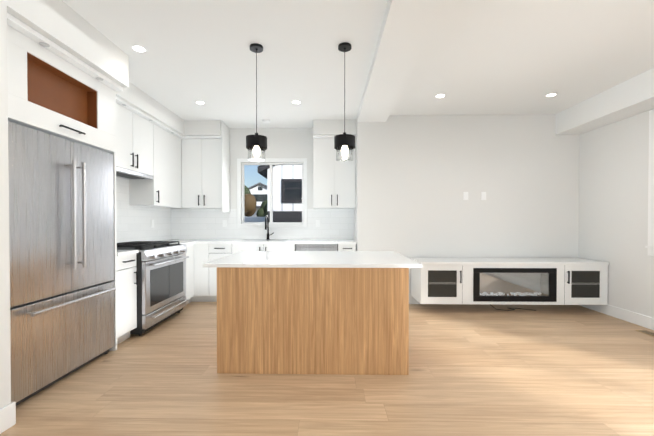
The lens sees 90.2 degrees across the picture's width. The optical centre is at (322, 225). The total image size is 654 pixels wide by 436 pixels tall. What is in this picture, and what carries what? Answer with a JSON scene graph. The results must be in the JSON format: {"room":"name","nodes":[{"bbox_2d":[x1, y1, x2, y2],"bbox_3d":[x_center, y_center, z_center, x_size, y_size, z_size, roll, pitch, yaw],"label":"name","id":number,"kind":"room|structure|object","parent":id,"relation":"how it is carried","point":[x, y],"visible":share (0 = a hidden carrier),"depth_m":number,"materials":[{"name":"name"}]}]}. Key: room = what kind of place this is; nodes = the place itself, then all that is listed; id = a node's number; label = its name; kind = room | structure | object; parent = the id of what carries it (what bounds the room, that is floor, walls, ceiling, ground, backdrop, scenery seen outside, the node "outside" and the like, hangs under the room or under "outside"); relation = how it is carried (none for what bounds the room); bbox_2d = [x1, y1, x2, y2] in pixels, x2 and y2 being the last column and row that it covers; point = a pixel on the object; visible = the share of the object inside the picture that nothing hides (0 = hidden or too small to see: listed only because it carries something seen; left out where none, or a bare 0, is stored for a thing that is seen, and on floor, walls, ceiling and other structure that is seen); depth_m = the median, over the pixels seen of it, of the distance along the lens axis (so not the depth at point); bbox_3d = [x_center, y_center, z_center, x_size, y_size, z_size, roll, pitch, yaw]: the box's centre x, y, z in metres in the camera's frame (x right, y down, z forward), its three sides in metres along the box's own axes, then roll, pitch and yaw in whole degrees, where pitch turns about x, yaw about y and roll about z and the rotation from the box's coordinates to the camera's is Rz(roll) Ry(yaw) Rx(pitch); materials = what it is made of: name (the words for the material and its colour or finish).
{"room":"kitchen","nodes":[
{"label":"kitchen","id":0,"kind":"room"},
{"bbox_2d":[0,302,653,435],"bbox_3d":[0.418,1.286,1.211,6.980,0.150,8.990,0,1,1],"label":"floor","id":1,"kind":"structure","parent":0,"point":[541,370],"depth_m":2.40,"materials":[{"name":"brown wood"}]},
{"bbox_2d":[8,121,115,405],"bbox_3d":[-2.259,0.263,2.570,0.727,1.864,1.025,0,1,1],"label":"refrigerator","id":2,"kind":"object","parent":1,"relation":"on","point":[61,238],"visible":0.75,"depth_m":2.42,"materials":[{"name":"silver metal"}]},
{"bbox_2d":[117,255,137,344],"bbox_3d":[-2.300,0.740,3.295,0.657,0.895,0.333,0,1,1],"label":"base cabinet","id":3,"kind":"object","parent":1,"relation":"on","point":[127,273],"depth_m":3.28,"materials":[{"name":"white wood"}]},
{"bbox_2d":[117,251,138,254],"bbox_3d":[-2.289,0.275,3.290,0.679,0.035,0.333,0,1,1],"label":"countertop","id":4,"kind":"structure","parent":3,"relation":"on","point":[118,252],"depth_m":3.26,"materials":[{"name":"white stone"}]},
{"bbox_2d":[117,241,188,335],"bbox_3d":[-2.201,0.697,3.957,0.799,0.966,0.982,0,1,1],"label":"range","id":5,"kind":"object","parent":1,"relation":"on","point":[161,285],"visible":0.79,"depth_m":3.76,"materials":[{"name":"silver metal"}]},
{"bbox_2d":[129,243,196,304],"bbox_3d":[-2.272,0.724,4.705,0.657,0.895,0.497,0,1,1],"label":"base cabinet","id":6,"kind":"object","parent":1,"relation":"on","point":[189,261],"depth_m":4.79,"materials":[{"name":"white wood"}]},
{"bbox_2d":[193,243,208,301],"bbox_3d":[-1.892,0.718,5.234,0.359,0.895,0.617,0,1,1],"label":"base cabinet","id":7,"kind":"object","parent":1,"relation":"on","point":[201,283],"depth_m":4.92,"materials":[{"name":"white wood"}]},
{"bbox_2d":[160,239,356,242],"bbox_3d":[-1.038,0.253,5.201,3.104,0.035,0.639,0,1,1],"label":"countertop","id":8,"kind":"structure","parent":7,"relation":"on","point":[180,240],"depth_m":5.18,"materials":[{"name":"white stone"}]},
{"bbox_2d":[265,215,272,239],"bbox_3d":[-0.873,0.030,5.339,0.131,0.408,0.234,0,1,1],"label":"faucet","id":9,"kind":"object","parent":8,"relation":"on","point":[267,223],"visible":1,"depth_m":5.41,"materials":[{"name":"black metal"}]},
{"bbox_2d":[209,243,232,301],"bbox_3d":[-1.539,0.718,5.227,0.346,0.895,0.617,0,1,1],"label":"base cabinet","id":10,"kind":"object","parent":1,"relation":"on","point":[216,250],"depth_m":4.92,"materials":[{"name":"white wood"}]},
{"bbox_2d":[233,243,300,253],"bbox_3d":[-0.886,0.718,5.215,0.960,0.895,0.617,0,1,1],"label":"base cabinet","id":11,"kind":"object","parent":1,"relation":"on","point":[237,247],"depth_m":4.90,"materials":[{"name":"white wood"}]},
{"bbox_2d":[217,267,410,374],"bbox_3d":[-0.072,0.759,3.196,1.541,0.859,1.168,0,1,1],"label":"kitchen island","id":12,"kind":"object","parent":1,"relation":"on","point":[315,312],"depth_m":2.61,"materials":[{"name":"brown wood"}]},
{"bbox_2d":[203,251,422,266],"bbox_3d":[-0.071,0.313,3.178,1.756,0.030,1.174,0,1,1],"label":"island countertop","id":13,"kind":"structure","parent":12,"relation":"on","point":[242,258],"depth_m":2.90,"materials":[{"name":"white stone"}]},
{"bbox_2d":[296,244,336,250],"bbox_3d":[-0.087,0.721,5.182,0.626,0.890,0.591,0,1,1],"label":"dishwasher","id":14,"kind":"object","parent":1,"relation":"on","point":[316,247],"visible":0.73,"depth_m":4.88,"materials":[{"name":"silver metal"}]},
{"bbox_2d":[337,243,356,250],"bbox_3d":[0.373,0.719,5.190,0.281,0.895,0.617,0,1,1],"label":"base cabinet","id":15,"kind":"object","parent":1,"relation":"on","point":[340,246],"depth_m":4.88,"materials":[{"name":"white wood"}]},
{"bbox_2d":[635,330,653,336],"bbox_3d":[3.583,1.181,3.497,0.120,0.007,0.350,0,1,1],"label":"floor vent","id":16,"kind":"object","parent":1,"relation":"in","point":[649,333],"visible":0.98,"depth_m":3.59,"materials":[{"name":"beige metal"}]},
{"bbox_2d":[0,0,653,408],"bbox_3d":[0.418,-0.194,1.194,6.980,2.810,8.990,0,1,1],"label":"wall","id":17,"kind":"structure","parent":0,"point":[546,188],"depth_m":4.82,"materials":[{"name":"paint"}]},
{"bbox_2d":[0,402,15,433],"bbox_3d":[-1.914,1.161,-0.517,0.015,0.137,4.985,0,1,1],"label":"baseboard","id":18,"kind":"structure","parent":17,"relation":"attached to","point":[8,416],"depth_m":1.92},
{"bbox_2d":[7,20,118,155],"bbox_3d":[-2.310,-0.982,2.530,0.667,0.585,1.148,0,1,1],"label":"upper cabinet","id":19,"kind":"object","parent":17,"relation":"attached to","point":[54,89],"depth_m":2.48,"materials":[{"name":"white wood"}]},
{"bbox_2d":[113,100,154,175],"bbox_3d":[-2.445,-1.031,3.907,0.343,0.742,0.920,0,1,1],"label":"upper cabinet","id":20,"kind":"object","parent":17,"relation":"attached to","point":[136,129],"depth_m":3.95,"materials":[{"name":"white wood"}]},
{"bbox_2d":[116,167,152,178],"bbox_3d":[-2.446,-0.634,3.912,0.339,0.048,0.910,0,1,1],"label":"range hood","id":21,"kind":"object","parent":20,"relation":"attached to","point":[124,173],"visible":0.6,"depth_m":3.99,"materials":[{"name":"silver metal"}]},
{"bbox_2d":[116,177,171,242],"bbox_3d":[-2.602,-0.185,4.325,0.012,0.858,2.400,0,1,1],"label":"backsplash","id":22,"kind":"structure","parent":17,"relation":"attached to","point":[133,223],"depth_m":4.57,"materials":[{"name":"tile"}]},
{"bbox_2d":[129,120,182,207],"bbox_3d":[-2.427,-0.845,4.795,0.343,1.132,0.848,0,1,1],"label":"upper cabinet","id":23,"kind":"object","parent":17,"relation":"attached to","point":[165,190],"depth_m":4.63,"materials":[{"name":"white wood"}]},
{"bbox_2d":[183,136,229,207],"bbox_3d":[-1.918,-0.852,5.357,0.652,1.132,0.337,0,1,1],"label":"upper cabinet","id":24,"kind":"object","parent":17,"relation":"attached to","point":[206,159],"depth_m":5.19,"materials":[{"name":"white wood"}]},
{"bbox_2d":[172,209,353,238],"bbox_3d":[-1.027,-0.026,5.513,3.114,0.515,0.009,0,1,1],"label":"backsplash","id":25,"kind":"structure","parent":17,"relation":"attached to","point":[186,223],"depth_m":5.51,"materials":[{"name":"tile"}]},
{"bbox_2d":[237,158,306,227],"bbox_3d":[-0.851,-0.550,5.554,1.184,1.169,0.155,0,1,1],"label":"kitchen window","id":26,"kind":"structure","parent":17,"relation":"in","point":[272,224],"depth_m":5.50,"materials":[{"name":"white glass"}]},
{"bbox_2d":[313,136,354,207],"bbox_3d":[0.191,-0.851,5.315,0.671,1.132,0.337,0,1,1],"label":"upper cabinet","id":27,"kind":"object","parent":17,"relation":"attached to","point":[333,180],"depth_m":5.15,"materials":[{"name":"white wood"}]},
{"bbox_2d":[409,295,511,304],"bbox_3d":[2.149,1.102,4.843,3.260,0.137,0.015,0,1,1],"label":"baseboard","id":28,"kind":"structure","parent":17,"relation":"attached to","point":[411,300],"depth_m":4.85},
{"bbox_2d":[463,192,467,199],"bbox_3d":[2.125,-0.440,4.829,0.072,0.120,0.007,0,1,1],"label":"electrical outlet","id":29,"kind":"object","parent":17,"relation":"attached to","point":[465,195],"depth_m":4.83,"materials":[{"name":"white plastic"}]},
{"bbox_2d":[481,192,485,199],"bbox_3d":[2.388,-0.440,4.824,0.072,0.120,0.007,0,1,1],"label":"electrical outlet","id":30,"kind":"object","parent":17,"relation":"attached to","point":[483,194],"depth_m":4.82,"materials":[{"name":"white plastic"}]},
{"bbox_2d":[410,258,608,310],"bbox_3d":[2.525,0.824,4.548,2.462,0.691,0.548,0,1,1],"label":"console","id":31,"kind":"object","parent":17,"relation":"attached to","point":[545,281],"visible":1,"depth_m":4.31},
{"bbox_2d":[579,304,653,329],"bbox_3d":[3.739,1.119,3.244,0.018,0.137,3.110,0,1,1],"label":"baseboard","id":32,"kind":"structure","parent":17,"relation":"attached to","point":[626,315],"depth_m":4.03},
{"bbox_2d":[645,109,653,255],"bbox_3d":[3.798,-0.480,3.055,0.175,1.660,1.390,0,1,1],"label":"window","id":33,"kind":"structure","parent":17,"relation":"in","point":[650,246],"depth_m":3.70,"materials":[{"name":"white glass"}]},
{"bbox_2d":[62,0,653,127],"bbox_3d":[0.418,-1.674,1.178,6.980,0.150,8.990,0,1,1],"label":"ceiling","id":34,"kind":"structure","parent":0,"point":[500,57],"depth_m":3.08,"materials":[{"name":"paint"}]},
{"bbox_2d":[131,45,146,51],"bbox_3d":[-1.677,-1.627,2.977,0.123,0.025,0.123,0,1,-5],"label":"recessed light","id":35,"kind":"object","parent":34,"relation":"in","point":[138,48],"depth_m":2.97,"materials":[{"name":"white"}]},
{"bbox_2d":[7,0,355,141],"bbox_3d":[-1.063,-1.477,3.710,3.120,0.300,3.590,0,1,1],"label":"ceiling bulkhead","id":36,"kind":"object","parent":34,"relation":"attached to","point":[63,25],"visible":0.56,"depth_m":2.75,"materials":[{"name":"paint"}]},
{"bbox_2d":[246,43,266,161],"bbox_3d":[-0.598,-1.105,2.947,0.190,1.024,0.196,0,1,1],"label":"pendant light","id":37,"kind":"object","parent":34,"relation":"hanging from","point":[256,143],"visible":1,"depth_m":2.93,"materials":[{"name":"black metal"}]},
{"bbox_2d":[292,100,300,103],"bbox_3d":[-0.348,-1.641,4.301,0.123,0.025,0.123,0,1,-5],"label":"recessed light","id":38,"kind":"object","parent":34,"relation":"in","point":[294,101],"depth_m":4.31,"materials":[{"name":"white"}]},
{"bbox_2d":[334,42,354,161],"bbox_3d":[0.200,-1.105,2.931,0.190,1.024,0.196,0,1,1],"label":"pendant light","id":39,"kind":"object","parent":34,"relation":"hanging from","point":[344,142],"visible":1,"depth_m":2.91,"materials":[{"name":"black metal"}]},
{"bbox_2d":[357,0,454,121],"bbox_3d":[0.651,-1.546,0.865,0.420,0.100,7.970,0,1,1],"label":"ceiling beam","id":40,"kind":"structure","parent":34,"relation":"attached to","point":[408,30],"depth_m":2.82,"materials":[{"name":"paint"}]},
{"bbox_2d":[435,94,444,97],"bbox_3d":[1.476,-1.639,4.087,0.123,0.025,0.123,0,1,-5],"label":"recessed light","id":41,"kind":"object","parent":34,"relation":"in","point":[438,95],"depth_m":4.07,"materials":[{"name":"white"}]},
{"bbox_2d":[545,93,556,96],"bbox_3d":[2.851,-1.639,4.060,0.123,0.025,0.123,0,1,-5],"label":"recessed light","id":42,"kind":"object","parent":34,"relation":"in","point":[551,94],"depth_m":4.06,"materials":[{"name":"white"}]},
{"bbox_2d":[555,68,653,134],"bbox_3d":[3.526,-1.445,0.809,0.350,0.300,7.970,0,1,1],"label":"ceiling beam","id":43,"kind":"structure","parent":0,"point":[633,96],"depth_m":3.93,"materials":[{"name":"paint"}]},
{"label":"outside","id":44,"kind":"structure","parent":0,"visible":0},
{"bbox_3d":[0.751,1.309,42.840,80.000,0.120,74.160,0,1,1],"label":"ground","id":45,"kind":"structure","parent":44,"visible":0},
{"bbox_2d":[245,217,264,221],"bbox_3d":[-7.768,0.442,14.121,12.100,2.250,4.100,0,1,1],"label":"fence","id":46,"kind":"object","parent":45,"relation":"on","point":[254,219],"depth_m":11.96,"materials":[{"name":"grey"}]},
{"bbox_2d":[245,182,266,216],"bbox_3d":[-8.668,-2.401,48.267,5.350,7.180,10.000,0,1,1],"label":"house","id":47,"kind":"structure","parent":45,"relation":"on","point":[258,191],"depth_m":45.03,"materials":[{"name":"white"}]},
{"bbox_2d":[245,186,267,216],"bbox_3d":[-6.732,-1.284,29.178,7.887,5.368,10.266,0,1,1],"label":"trees","id":48,"kind":"object","parent":45,"relation":"on","point":[251,204],"depth_m":24.98,"materials":[{"name":"green plant"}]},
{"bbox_2d":[258,165,301,221],"bbox_3d":[2.941,-2.157,12.956,9.240,7.475,8.450,0,1,1],"label":"house","id":49,"kind":"structure","parent":45,"relation":"on","point":[284,210],"depth_m":8.92,"materials":[{"name":"white"}]}
]}

